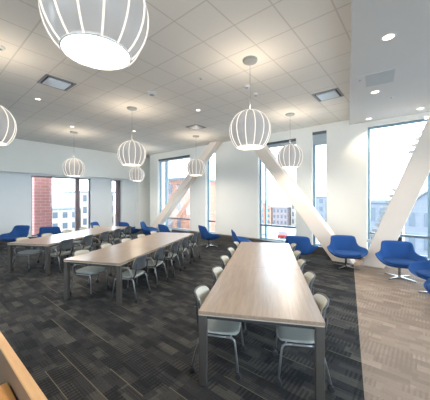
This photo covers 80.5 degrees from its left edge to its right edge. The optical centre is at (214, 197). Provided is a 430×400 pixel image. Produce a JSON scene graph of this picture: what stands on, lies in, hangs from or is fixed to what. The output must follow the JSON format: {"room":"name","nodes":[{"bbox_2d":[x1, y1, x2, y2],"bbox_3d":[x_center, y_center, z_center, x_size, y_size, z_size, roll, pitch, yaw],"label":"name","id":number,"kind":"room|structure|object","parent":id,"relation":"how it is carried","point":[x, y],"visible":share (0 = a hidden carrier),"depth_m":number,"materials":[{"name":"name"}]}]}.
{"room":"study lounge","nodes":[
{"label":"study lounge","id":0,"kind":"room"},
{"bbox_2d":[0,332,47,399],"bbox_3d":[-0.859,1.367,1.158,4.400,1.084,0.042,0,0,40],"label":"wall","id":1,"kind":"structure","parent":0,"point":[21,383],"depth_m":1.24,"materials":[{"name":"brown wood"}]},
{"bbox_2d":[0,172,134,236],"bbox_3d":[-9.284,0.395,10.977,0.300,3.030,13.080,0,0,40],"label":"wall","id":2,"kind":"structure","parent":0,"point":[15,188],"depth_m":11.95,"materials":[{"name":"white paint"}]},
{"bbox_2d":[31,176,89,235],"bbox_3d":[-7.765,0.370,12.906,0.140,2.840,2.730,0,0,40],"label":"window","id":3,"kind":"structure","parent":2,"relation":"in","point":[77,180],"depth_m":13.41,"materials":[{"name":"metal"}]},
{"bbox_2d":[0,227,134,242],"bbox_3d":[-9.156,1.849,10.871,0.028,0.119,13.060,0,0,40],"label":"baseboard","id":4,"kind":"structure","parent":2,"relation":"attached to","point":[131,227],"depth_m":11.70,"materials":[{"name":"rubber"}]},
{"bbox_2d":[112,180,119,225],"bbox_3d":[-5.945,0.370,15.106,0.140,2.840,0.580,0,0,40],"label":"window","id":5,"kind":"structure","parent":2,"relation":"in","point":[117,182],"depth_m":15.15,"materials":[{"name":"metal"}]},
{"bbox_2d":[0,138,149,228],"bbox_3d":[-8.882,-0.325,11.306,0.900,4.470,14.100,0,0,40],"label":"wall","id":6,"kind":"structure","parent":0,"point":[20,156],"depth_m":12.57,"materials":[{"name":"white paint"}]},
{"bbox_2d":[0,0,351,157],"bbox_3d":[-3.339,-2.660,6.721,15.487,0.200,14.100,0,0,40],"label":"ceiling","id":7,"kind":"structure","parent":0,"point":[302,48],"depth_m":5.35,"materials":[{"name":"tile"}]},
{"bbox_2d":[0,105,16,145],"bbox_3d":[-3.837,-1.744,4.304,0.760,1.629,0.761,0,0,40],"label":"pendant lamp","id":8,"kind":"object","parent":7,"relation":"hanging from","point":[8,126],"visible":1,"depth_m":4.29,"materials":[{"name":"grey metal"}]},
{"bbox_2d":[37,74,75,90],"bbox_3d":[-3.517,-2.545,5.648,0.608,0.029,0.600,0,0,40],"label":"ceiling vent","id":9,"kind":"object","parent":7,"relation":"in","point":[48,80],"visible":1,"depth_m":5.60,"materials":[{"name":"grey metal"}]},
{"bbox_2d":[63,131,84,176],"bbox_3d":[-5.469,-1.704,9.846,0.760,1.709,0.761,0,0,40],"label":"pendant lamp","id":10,"kind":"object","parent":7,"relation":"hanging from","point":[74,167],"visible":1,"depth_m":9.60,"materials":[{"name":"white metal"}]},
{"bbox_2d":[38,0,148,70],"bbox_3d":[-0.895,-1.824,1.930,0.760,1.469,0.761,0,0,40],"label":"pendant lamp","id":11,"kind":"object","parent":7,"relation":"hanging from","point":[109,35],"visible":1,"depth_m":1.76,"materials":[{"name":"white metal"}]},
{"bbox_2d":[61,34,129,67],"bbox_3d":[-0.895,-1.110,1.930,0.477,0.008,0.477,0,0,40],"label":"diffuser","id":12,"kind":"object","parent":11,"relation":"attached to","point":[94,50],"depth_m":1.90,"materials":[{"name":"white plastic"}]},
{"bbox_2d":[118,106,145,165],"bbox_3d":[-2.359,-1.744,7.221,0.760,1.629,0.761,0,0,40],"label":"pendant lamp","id":13,"kind":"object","parent":7,"relation":"hanging from","point":[130,153],"visible":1,"depth_m":6.96,"materials":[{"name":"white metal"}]},
{"bbox_2d":[129,167,144,180],"bbox_3d":[-3.997,-1.714,12.975,0.760,1.689,0.761,0,0,40],"label":"pendant lamp","id":14,"kind":"object","parent":7,"relation":"hanging from","point":[135,174],"visible":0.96,"depth_m":12.71,"materials":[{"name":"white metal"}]},
{"bbox_2d":[147,91,156,95],"bbox_3d":[-1.537,-2.534,6.190,0.240,0.060,0.240,0,0,40],"label":"ceiling speaker","id":15,"kind":"object","parent":7,"relation":"attached to","point":[150,93],"visible":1,"depth_m":6.12,"materials":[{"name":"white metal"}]},
{"bbox_2d":[187,135,204,175],"bbox_3d":[-0.785,-1.744,10.487,0.760,1.629,0.761,0,0,40],"label":"pendant lamp","id":16,"kind":"object","parent":7,"relation":"hanging from","point":[195,167],"visible":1,"depth_m":10.22,"materials":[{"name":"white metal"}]},
{"bbox_2d":[186,124,206,129],"bbox_3d":[-0.688,-2.545,9.161,0.558,0.029,0.550,0,0,40],"label":"ceiling vent","id":17,"kind":"object","parent":7,"relation":"in","point":[195,126],"visible":1,"depth_m":9.12,"materials":[{"name":"grey metal"}]},
{"bbox_2d":[242,56,257,64],"label":"ceiling canopy","id":18,"kind":"object","parent":7,"relation":"hanging from","point":[248,60],"depth_m":4.65,"materials":[{"name":"white metal"}]},
{"bbox_2d":[229,109,270,149],"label":"pendant lamp","id":19,"kind":"object","parent":7,"relation":"hanging from","point":[249,129],"depth_m":4.43,"materials":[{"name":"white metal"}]},
{"bbox_2d":[237,145,261,148],"bbox_3d":[0.649,-0.950,4.706,0.477,0.008,0.477,0,0,40],"label":"diffuser","id":20,"kind":"object","parent":19,"relation":"attached to","point":[238,146],"depth_m":4.71,"materials":[{"name":"white plastic"}]},
{"bbox_2d":[277,112,302,167],"bbox_3d":[2.287,-1.744,7.738,0.760,1.629,0.761,0,0,40],"label":"pendant lamp","id":21,"kind":"object","parent":7,"relation":"hanging from","point":[289,156],"visible":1,"depth_m":7.48,"materials":[{"name":"white metal"}]},
{"bbox_2d":[312,88,343,101],"bbox_3d":[2.806,-2.545,6.309,0.608,0.029,0.600,0,0,40],"label":"ceiling vent","id":22,"kind":"object","parent":7,"relation":"in","point":[333,93],"visible":1,"depth_m":6.27,"materials":[{"name":"grey metal"}]},
{"bbox_2d":[0,229,429,399],"bbox_3d":[-1.754,1.910,5.410,19.600,0.001,14.100,0,0,40],"label":"floor","id":23,"kind":"structure","parent":0,"point":[80,347],"depth_m":3.48,"materials":[{"name":"grey carpet"}]},
{"bbox_2d":[0,382,15,399],"bbox_3d":[-0.767,1.417,0.516,1.400,0.984,0.818,0,0,40],"label":"desk","id":24,"kind":"object","parent":23,"relation":"on","point":[6,393],"visible":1,"depth_m":1.20,"materials":[{"name":"brown wood"}]},
{"bbox_2d":[0,225,29,248],"bbox_3d":[-7.590,1.490,9.640,1.012,0.838,0.765,0,0,5],"label":"lounge chair","id":25,"kind":"object","parent":23,"relation":"on","point":[18,231],"visible":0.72,"depth_m":9.88,"materials":[{"name":"fabric"}]},
{"bbox_2d":[2,236,21,239],"bbox_3d":[-7.594,1.505,9.593,0.670,0.066,0.630,0,0,5],"label":"seat cushion","id":26,"kind":"object","parent":25,"relation":"on","point":[5,237],"depth_m":9.47,"materials":[{"name":"blue fabric"}]},
{"bbox_2d":[13,237,44,271],"bbox_3d":[-5.052,1.493,6.890,0.579,0.834,0.580,0,0,8],"label":"chair","id":27,"kind":"object","parent":23,"relation":"on","point":[30,252],"visible":0.58,"depth_m":6.79,"materials":[{"name":"plastic"}]},
{"bbox_2d":[37,226,61,236],"bbox_3d":[-6.333,1.490,9.854,1.012,0.838,0.765,0,0,-20],"label":"lounge chair","id":28,"kind":"object","parent":23,"relation":"on","point":[54,230],"visible":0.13,"depth_m":9.53,"materials":[{"name":"fabric"}]},
{"bbox_2d":[37,233,66,263],"bbox_3d":[-4.911,1.493,7.672,0.579,0.834,0.580,0,0,14],"label":"chair","id":29,"kind":"object","parent":23,"relation":"on","point":[44,234],"visible":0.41,"depth_m":7.55,"materials":[{"name":"plastic"}]},
{"bbox_2d":[43,238,76,273],"bbox_3d":[-4.086,1.493,6.725,0.579,0.834,0.580,0,0,14],"label":"chair","id":30,"kind":"object","parent":23,"relation":"on","point":[65,244],"visible":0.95,"depth_m":6.60,"materials":[{"name":"plastic"}]},
{"bbox_2d":[7,226,129,275],"bbox_3d":[-4.328,1.524,8.288,1.205,0.769,3.947,0,0,11],"label":"conference table","id":31,"kind":"object","parent":23,"relation":"on","point":[49,241],"visible":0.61,"depth_m":6.98,"materials":[{"name":"grey wood"}]},
{"bbox_2d":[61,230,83,256],"bbox_3d":[-4.752,1.493,8.465,0.579,0.834,0.580,0,0,13],"label":"chair","id":32,"kind":"object","parent":23,"relation":"on","point":[63,231],"visible":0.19,"depth_m":8.52,"materials":[{"name":"plastic"}]},
{"bbox_2d":[68,234,93,257],"bbox_3d":[-3.916,1.493,7.488,0.579,0.834,0.580,0,0,8],"label":"chair","id":33,"kind":"object","parent":23,"relation":"on","point":[87,239],"visible":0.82,"depth_m":7.35,"materials":[{"name":"plastic"}]},
{"bbox_2d":[70,249,109,297],"bbox_3d":[-2.557,1.493,5.173,0.579,0.834,0.580,0,0,15],"label":"chair","id":34,"kind":"object","parent":23,"relation":"on","point":[90,270],"visible":0.62,"depth_m":5.10,"materials":[{"name":"plastic"}]},
{"bbox_2d":[91,222,99,241],"bbox_3d":[-5.073,1.490,11.345,0.765,0.838,1.012,0,0,0],"label":"lounge chair","id":35,"kind":"object","parent":23,"relation":"on","point":[92,223],"visible":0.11,"depth_m":11.36,"materials":[{"name":"fabric"}]},
{"bbox_2d":[88,231,108,249],"bbox_3d":[-3.761,1.493,8.260,0.579,0.834,0.580,0,0,7],"label":"chair","id":36,"kind":"object","parent":23,"relation":"on","point":[104,235],"visible":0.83,"depth_m":8.11,"materials":[{"name":"plastic"}]},
{"bbox_2d":[103,228,120,244],"bbox_3d":[-3.647,1.493,9.014,0.579,0.834,0.580,0,0,10],"label":"chair","id":37,"kind":"object","parent":23,"relation":"on","point":[116,232],"visible":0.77,"depth_m":8.88,"materials":[{"name":"plastic"}]},
{"bbox_2d":[95,243,128,282],"bbox_3d":[-2.362,1.493,5.918,0.579,0.834,0.580,0,0,11],"label":"chair","id":38,"kind":"object","parent":23,"relation":"on","point":[104,245],"visible":0.25,"depth_m":6.00,"materials":[{"name":"plastic"}]},
{"bbox_2d":[114,226,131,243],"bbox_3d":[-3.515,1.493,9.777,0.579,0.834,0.580,0,0,11],"label":"chair","id":39,"kind":"object","parent":23,"relation":"on","point":[128,229],"visible":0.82,"depth_m":9.62,"materials":[{"name":"plastic"}]},
{"bbox_2d":[120,238,130,266],"bbox_3d":[-2.168,1.493,6.661,0.579,0.834,0.580,0,0,17],"label":"chair","id":40,"kind":"object","parent":23,"relation":"on","point":[123,239],"visible":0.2,"depth_m":6.79,"materials":[{"name":"plastic"}]},
{"bbox_2d":[63,232,193,306],"bbox_3d":[-1.756,1.524,6.468,1.205,0.769,3.897,0,0,14],"label":"conference table","id":41,"kind":"object","parent":23,"relation":"on","point":[119,255],"visible":0.84,"depth_m":5.22,"materials":[{"name":"grey wood"}]},
{"bbox_2d":[118,222,139,239],"bbox_3d":[-3.939,1.490,11.620,1.012,0.838,0.765,0,0,30],"label":"lounge chair","id":42,"kind":"object","parent":23,"relation":"on","point":[125,224],"visible":0.4,"depth_m":11.34,"materials":[{"name":"fabric"}]},
{"bbox_2d":[110,253,151,303],"bbox_3d":[-1.601,1.493,4.904,0.579,0.834,0.580,0,0,14],"label":"chair","id":43,"kind":"object","parent":23,"relation":"on","point":[139,262],"visible":0.92,"depth_m":4.75,"materials":[{"name":"plastic"}]},
{"bbox_2d":[140,221,158,234],"bbox_3d":[-2.954,1.490,11.475,0.765,0.838,1.012,0,0,-2],"label":"lounge chair","id":44,"kind":"object","parent":23,"relation":"on","point":[146,230],"visible":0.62,"depth_m":11.51,"materials":[{"name":"fabric"}]},
{"bbox_2d":[135,246,168,287],"bbox_3d":[-1.391,1.493,5.689,0.579,0.834,0.580,0,0,13],"label":"chair","id":45,"kind":"object","parent":23,"relation":"on","point":[159,254],"visible":0.86,"depth_m":5.53,"materials":[{"name":"plastic"}]},
{"bbox_2d":[153,240,181,276],"bbox_3d":[-1.184,1.493,6.440,0.579,0.834,0.580,0,0,11],"label":"chair","id":46,"kind":"object","parent":23,"relation":"on","point":[174,248],"visible":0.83,"depth_m":6.27,"materials":[{"name":"plastic"}]},
{"bbox_2d":[158,224,178,232],"bbox_3d":[-1.911,1.490,10.552,1.012,0.838,0.765,0,0,45],"label":"lounge chair","id":47,"kind":"object","parent":23,"relation":"on","point":[162,228],"visible":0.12,"depth_m":10.20,"materials":[{"name":"fabric"}]},
{"bbox_2d":[168,236,191,268],"bbox_3d":[-1.007,1.493,7.171,0.579,0.834,0.580,0,0,12],"label":"chair","id":48,"kind":"object","parent":23,"relation":"on","point":[185,242],"visible":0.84,"depth_m":7.02,"materials":[{"name":"plastic"}]},
{"bbox_2d":[151,141,221,229],"bbox_3d":[-1.781,-0.324,13.134,5.204,4.464,0.330,0,0,40],"label":"diagonal brace","id":49,"kind":"object","parent":23,"relation":"on","point":[212,147],"visible":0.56,"depth_m":12.91,"materials":[{"name":"paint"}]},
{"bbox_2d":[178,232,200,261],"bbox_3d":[-0.797,1.493,7.942,0.579,0.834,0.580,0,0,14],"label":"chair","id":50,"kind":"object","parent":23,"relation":"on","point":[194,237],"visible":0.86,"depth_m":7.77,"materials":[{"name":"plastic"}]},
{"bbox_2d":[198,225,220,247],"bbox_3d":[-0.230,1.490,10.069,0.765,0.838,1.012,0,0,-28],"label":"lounge chair","id":51,"kind":"object","parent":23,"relation":"on","point":[204,233],"visible":1,"depth_m":9.76,"materials":[{"name":"fabric"}]},
{"bbox_2d":[189,285,245,380],"bbox_3d":[0.046,1.493,2.974,0.579,0.834,0.548,0,0,13],"label":"chair","id":52,"kind":"object","parent":23,"relation":"on","point":[223,327],"visible":0.7,"depth_m":2.83,"materials":[{"name":"plastic"}]},
{"bbox_2d":[220,255,229,269],"bbox_3d":[0.383,1.493,4.632,0.579,0.834,0.548,0,0,13],"label":"chair","id":53,"kind":"object","parent":23,"relation":"on","point":[225,259],"visible":0.27,"depth_m":4.72,"materials":[{"name":"plastic"}]},
{"bbox_2d":[212,266,247,335],"bbox_3d":[0.241,1.493,3.836,0.579,0.834,0.548,0,0,15],"label":"chair","id":54,"kind":"object","parent":23,"relation":"on","point":[217,270],"visible":0.29,"depth_m":3.84,"materials":[{"name":"plastic"}]},
{"bbox_2d":[227,247,234,258],"bbox_3d":[0.552,1.493,5.399,0.579,0.834,0.548,0,0,12],"label":"chair","id":55,"kind":"object","parent":23,"relation":"on","point":[231,250],"visible":0.3,"depth_m":5.47,"materials":[{"name":"plastic"}]},
{"bbox_2d":[233,241,238,250],"bbox_3d":[0.739,1.493,6.176,0.579,0.834,0.548,0,0,11],"label":"chair","id":56,"kind":"object","parent":23,"relation":"on","point":[236,243],"visible":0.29,"depth_m":6.17,"materials":[{"name":"plastic"}]},
{"bbox_2d":[231,229,251,243],"bbox_3d":[0.933,1.490,8.518,0.765,0.838,1.012,0,0,-2],"label":"lounge chair","id":57,"kind":"object","parent":23,"relation":"on","point":[235,237],"visible":0.36,"depth_m":8.37,"materials":[{"name":"fabric"}]},
{"bbox_2d":[198,242,324,399],"bbox_3d":[0.844,1.524,4.480,1.205,0.769,4.157,0,0,12],"label":"conference table","id":58,"kind":"object","parent":23,"relation":"on","point":[261,282],"visible":1,"depth_m":2.88,"materials":[{"name":"grey wood"}]},
{"bbox_2d":[290,243,296,251],"bbox_3d":[1.624,1.493,6.002,0.579,0.834,0.548,0,0,9],"label":"chair","id":59,"kind":"object","parent":23,"relation":"on","point":[293,245],"visible":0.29,"depth_m":5.95,"materials":[{"name":"plastic"}]},
{"bbox_2d":[274,271,315,338],"bbox_3d":[1.135,1.493,3.653,0.579,0.834,0.548,0,0,11],"label":"chair","id":60,"kind":"object","parent":23,"relation":"on","point":[309,276],"visible":0.32,"depth_m":3.60,"materials":[{"name":"plastic"}]},
{"bbox_2d":[293,250,300,260],"bbox_3d":[1.444,1.493,5.174,0.579,0.834,0.548,0,0,9],"label":"chair","id":61,"kind":"object","parent":23,"relation":"on","point":[297,253],"visible":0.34,"depth_m":5.16,"materials":[{"name":"plastic"}]},
{"bbox_2d":[285,235,317,265],"bbox_3d":[2.495,1.490,7.491,1.012,0.838,0.765,0,0,30],"label":"lounge chair","id":62,"kind":"object","parent":23,"relation":"on","point":[303,243],"visible":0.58,"depth_m":7.16,"materials":[{"name":"fabric"}]},
{"bbox_2d":[297,259,305,274],"bbox_3d":[1.281,1.493,4.440,0.579,0.834,0.548,0,0,11],"label":"chair","id":63,"kind":"object","parent":23,"relation":"on","point":[301,262],"visible":0.18,"depth_m":4.35,"materials":[{"name":"plastic"}]},
{"bbox_2d":[272,293,334,392],"bbox_3d":[0.940,1.493,2.791,0.579,0.834,0.548,0,0,9],"label":"chair","id":64,"kind":"object","parent":23,"relation":"on","point":[287,334],"visible":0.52,"depth_m":2.65,"materials":[{"name":"plastic"}]},
{"bbox_2d":[254,145,355,263],"bbox_3d":[2.718,-0.324,8.855,3.894,4.464,0.710,0,0,40],"label":"diagonal brace","id":65,"kind":"object","parent":23,"relation":"on","point":[321,230],"visible":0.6,"depth_m":8.37,"materials":[{"name":"paint"}]},
{"bbox_2d":[327,235,367,269],"bbox_3d":[3.611,1.490,6.992,1.012,0.838,0.765,0,0,12],"label":"lounge chair","id":66,"kind":"object","parent":23,"relation":"on","point":[341,246],"visible":1,"depth_m":7.15,"materials":[{"name":"blue fabric"}]},
{"bbox_2d":[333,250,360,256],"bbox_3d":[3.602,1.505,6.945,0.670,0.066,0.630,0,0,12],"label":"seat cushion","id":67,"kind":"object","parent":66,"relation":"on","point":[338,253],"depth_m":6.77,"materials":[{"name":"blue fabric"}]},
{"bbox_2d":[362,115,429,267],"bbox_3d":[5.196,-0.239,6.805,2.122,4.294,0.710,0,0,40],"label":"diagonal brace","id":68,"kind":"object","parent":23,"relation":"on","point":[402,201],"visible":1,"depth_m":6.61,"materials":[{"name":"paint"}]},
{"bbox_2d":[375,240,427,282],"bbox_3d":[4.401,1.490,6.052,1.012,0.838,0.765,0,0,25],"label":"lounge chair","id":69,"kind":"object","parent":23,"relation":"on","point":[397,254],"visible":0.91,"depth_m":6.21,"materials":[{"name":"fabric"}]},
{"bbox_2d":[383,257,415,265],"bbox_3d":[4.381,1.505,6.008,0.670,0.066,0.630,0,0,25],"label":"seat cushion","id":70,"kind":"object","parent":69,"relation":"on","point":[389,261],"depth_m":5.98,"materials":[{"name":"blue fabric"}]},
{"bbox_2d":[408,260,429,292],"bbox_3d":[4.419,1.490,4.961,0.765,0.838,1.012,0,0,-15],"label":"lounge chair","id":71,"kind":"object","parent":23,"relation":"on","point":[419,269],"visible":0.95,"depth_m":5.27,"materials":[{"name":"fabric"}]},
{"bbox_2d":[416,269,429,277],"bbox_3d":[4.374,1.505,4.949,0.630,0.066,0.670,0,0,-15],"label":"seat cushion","id":72,"kind":"object","parent":71,"relation":"on","point":[422,273],"depth_m":5.03,"materials":[{"name":"blue fabric"}]},
{"bbox_2d":[423,278,429,293],"bbox_3d":[3.880,1.490,4.082,0.765,0.838,1.012,0,0,30],"label":"lounge chair","id":73,"kind":"object","parent":23,"relation":"on","point":[426,284],"visible":1,"depth_m":4.38,"materials":[{"name":"fabric"}]},
{"bbox_2d":[150,112,429,259],"bbox_3d":[2.516,-0.325,10.572,19.600,4.470,1.100,0,0,40],"label":"wall","id":74,"kind":"structure","parent":0,"point":[237,171],"depth_m":9.39,"materials":[{"name":"white paint"}]},
{"bbox_2d":[160,158,189,230],"bbox_3d":[-2.174,-0.260,13.985,2.620,3.940,0.180,0,0,40],"label":"window","id":75,"kind":"structure","parent":74,"relation":"in","point":[172,173],"depth_m":14.02,"materials":[{"name":"glass"}]},
{"bbox_2d":[159,155,189,161],"bbox_3d":[-2.241,-2.148,13.905,2.600,0.160,0.090,0,0,40],"label":"roller shade","id":76,"kind":"object","parent":75,"relation":"attached to","point":[185,156],"visible":0.84,"depth_m":13.81,"materials":[{"name":"fabric"}]},
{"bbox_2d":[208,160,214,232],"bbox_3d":[-0.108,-0.260,12.263,0.600,3.940,0.160,0,0,40],"label":"window","id":77,"kind":"structure","parent":74,"relation":"in","point":[209,220],"depth_m":12.41,"materials":[{"name":"metal"}]},
{"bbox_2d":[172,229,362,259],"bbox_3d":[1.188,1.790,10.787,8.880,0.239,0.258,0,0,40],"label":"baseboard","id":78,"kind":"structure","parent":74,"relation":"attached to","point":[320,250],"depth_m":10.47,"materials":[{"name":"rubber"}]},
{"bbox_2d":[260,160,295,241],"bbox_3d":[2.514,-0.260,10.107,1.610,3.940,0.180,0,0,40],"label":"window","id":79,"kind":"structure","parent":74,"relation":"in","point":[261,224],"depth_m":10.44,"materials":[{"name":"metal"}]},
{"bbox_2d":[266,138,295,147],"bbox_3d":[2.447,-2.118,10.026,1.590,0.220,0.090,0,0,40],"label":"roller shade","id":80,"kind":"object","parent":74,"relation":"attached to","point":[290,141],"visible":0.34,"depth_m":9.90,"materials":[{"name":"fabric"}]},
{"bbox_2d":[313,133,326,245],"bbox_3d":[3.768,-0.320,9.057,0.500,4.060,0.160,0,0,40],"label":"window","id":81,"kind":"structure","parent":74,"relation":"in","point":[314,147],"depth_m":9.18,"materials":[{"name":"metal"}]},
{"bbox_2d":[313,130,326,145],"bbox_3d":[3.707,-2.108,8.984,0.480,0.480,0.090,0,0,40],"label":"roller shade","id":82,"kind":"object","parent":81,"relation":"attached to","point":[319,137],"visible":0.89,"depth_m":8.97,"materials":[{"name":"fabric"}]},
{"bbox_2d":[368,119,429,258],"bbox_3d":[6.367,-0.270,6.920,3.810,3.960,0.180,0,0,40],"label":"window","id":83,"kind":"structure","parent":74,"relation":"in","point":[420,120],"depth_m":7.89,"materials":[{"name":"metal"}]},
{"bbox_2d":[350,0,429,124],"bbox_3d":[3.063,-2.575,1.424,7.095,0.370,14.100,0,0,40],"label":"ceiling","id":84,"kind":"structure","parent":0,"point":[408,52],"depth_m":4.29,"materials":[{"name":"white paint"}]},
{"bbox_2d":[370,90,379,93],"bbox_3d":[3.607,-2.385,5.725,0.210,0.007,0.210,0,0,40],"label":"recessed light","id":85,"kind":"object","parent":84,"relation":"in","point":[374,91],"visible":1,"depth_m":5.72,"materials":[{"name":"white metal"}]},
{"bbox_2d":[356,68,396,88],"bbox_3d":[3.231,-2.382,5.114,0.660,0.013,0.640,0,0,33],"label":"access panel","id":86,"kind":"object","parent":84,"relation":"attached to","point":[387,76],"visible":1,"depth_m":5.07,"materials":[{"name":"white paint"}]},
{"bbox_2d":[380,32,396,40],"bbox_3d":[2.570,-2.385,3.766,0.210,0.007,0.210,0,0,40],"label":"recessed light","id":87,"kind":"object","parent":84,"relation":"in","point":[388,36],"visible":1,"depth_m":3.75,"materials":[{"name":"white metal"}]},
{"label":"outside","id":88,"kind":"structure","parent":0,"visible":0},
{"bbox_2d":[114,214,404,243],"bbox_3d":[2.382,9.660,49.943,220.000,0.500,240.000,0,0,40],"label":"ground","id":89,"kind":"structure","parent":88,"point":[272,232],"depth_m":71.35,"materials":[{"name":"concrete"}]},
{"bbox_2d":[32,177,51,234],"bbox_3d":[-9.164,2.309,13.396,0.800,14.199,0.900,0,0,40],"label":"brick pier","id":90,"kind":"structure","parent":89,"relation":"on","point":[41,187],"depth_m":13.11,"materials":[{"name":"brick"}]},
{"bbox_2d":[52,206,74,231],"bbox_3d":[-38.265,5.785,57.288,12.400,7.249,9.900,0,0,40],"label":"building","id":91,"kind":"structure","parent":89,"relation":"on","point":[62,217],"depth_m":54.83,"materials":[{"name":"stone"}]},
{"bbox_2d":[63,191,114,228],"bbox_3d":[-31.598,3.885,63.777,10.400,11.049,8.400,0,0,40],"label":"building","id":92,"kind":"structure","parent":89,"relation":"on","point":[69,196],"depth_m":58.59,"materials":[{"name":"stone"}]},
{"bbox_2d":[210,179,214,231],"bbox_3d":[-3.128,3.284,40.225,5.500,12.249,10.400,0,0,40],"label":"building","id":93,"kind":"structure","parent":89,"relation":"on","point":[212,182],"depth_m":39.54,"materials":[{"name":"orange brick"}]},
{"bbox_2d":[262,200,287,224],"bbox_3d":[20.517,5.184,98.535,10.600,8.449,14.600,0,0,40],"label":"building","id":94,"kind":"structure","parent":89,"relation":"on","point":[270,203],"depth_m":91.81,"materials":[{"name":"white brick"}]},
{"bbox_2d":[272,206,290,225],"bbox_3d":[26.236,6.284,92.505,5.900,6.249,12.400,0,0,40],"label":"building","id":95,"kind":"structure","parent":89,"relation":"on","point":[282,214],"depth_m":87.71,"materials":[{"name":"brick"}]},
{"bbox_2d":[278,231,286,237],"bbox_3d":[16.146,8.665,60.619,1.760,1.470,4.386,0,0,22],"label":"car","id":96,"kind":"object","parent":89,"relation":"on","point":[281,233],"visible":0.98,"depth_m":59.02,"materials":[{"name":"red paint"}]},
{"bbox_2d":[291,203,295,225],"bbox_3d":[29.220,3.184,88.739,3.700,12.449,6.600,0,0,40],"label":"building","id":97,"kind":"structure","parent":89,"relation":"on","point":[293,210],"depth_m":86.82,"materials":[{"name":"stone"}]},
{"bbox_2d":[316,196,325,221],"bbox_3d":[35.289,4.384,85.016,10.400,10.049,12.400,0,0,40],"label":"building","id":98,"kind":"structure","parent":89,"relation":"on","point":[320,200],"depth_m":78.95,"materials":[{"name":"stone"}]},
{"bbox_2d":[371,200,401,240],"bbox_3d":[23.826,4.835,36.096,4.300,9.149,10.400,0,0,40],"label":"building","id":99,"kind":"structure","parent":89,"relation":"on","point":[376,205],"depth_m":32.31,"materials":[{"name":"stone"}]},
{"bbox_2d":[405,189,427,255],"bbox_3d":[28.201,4.184,33.775,4.800,10.449,12.600,0,0,40],"label":"building","id":100,"kind":"structure","parent":89,"relation":"on","point":[417,221],"depth_m":29.60,"materials":[{"name":"stone"}]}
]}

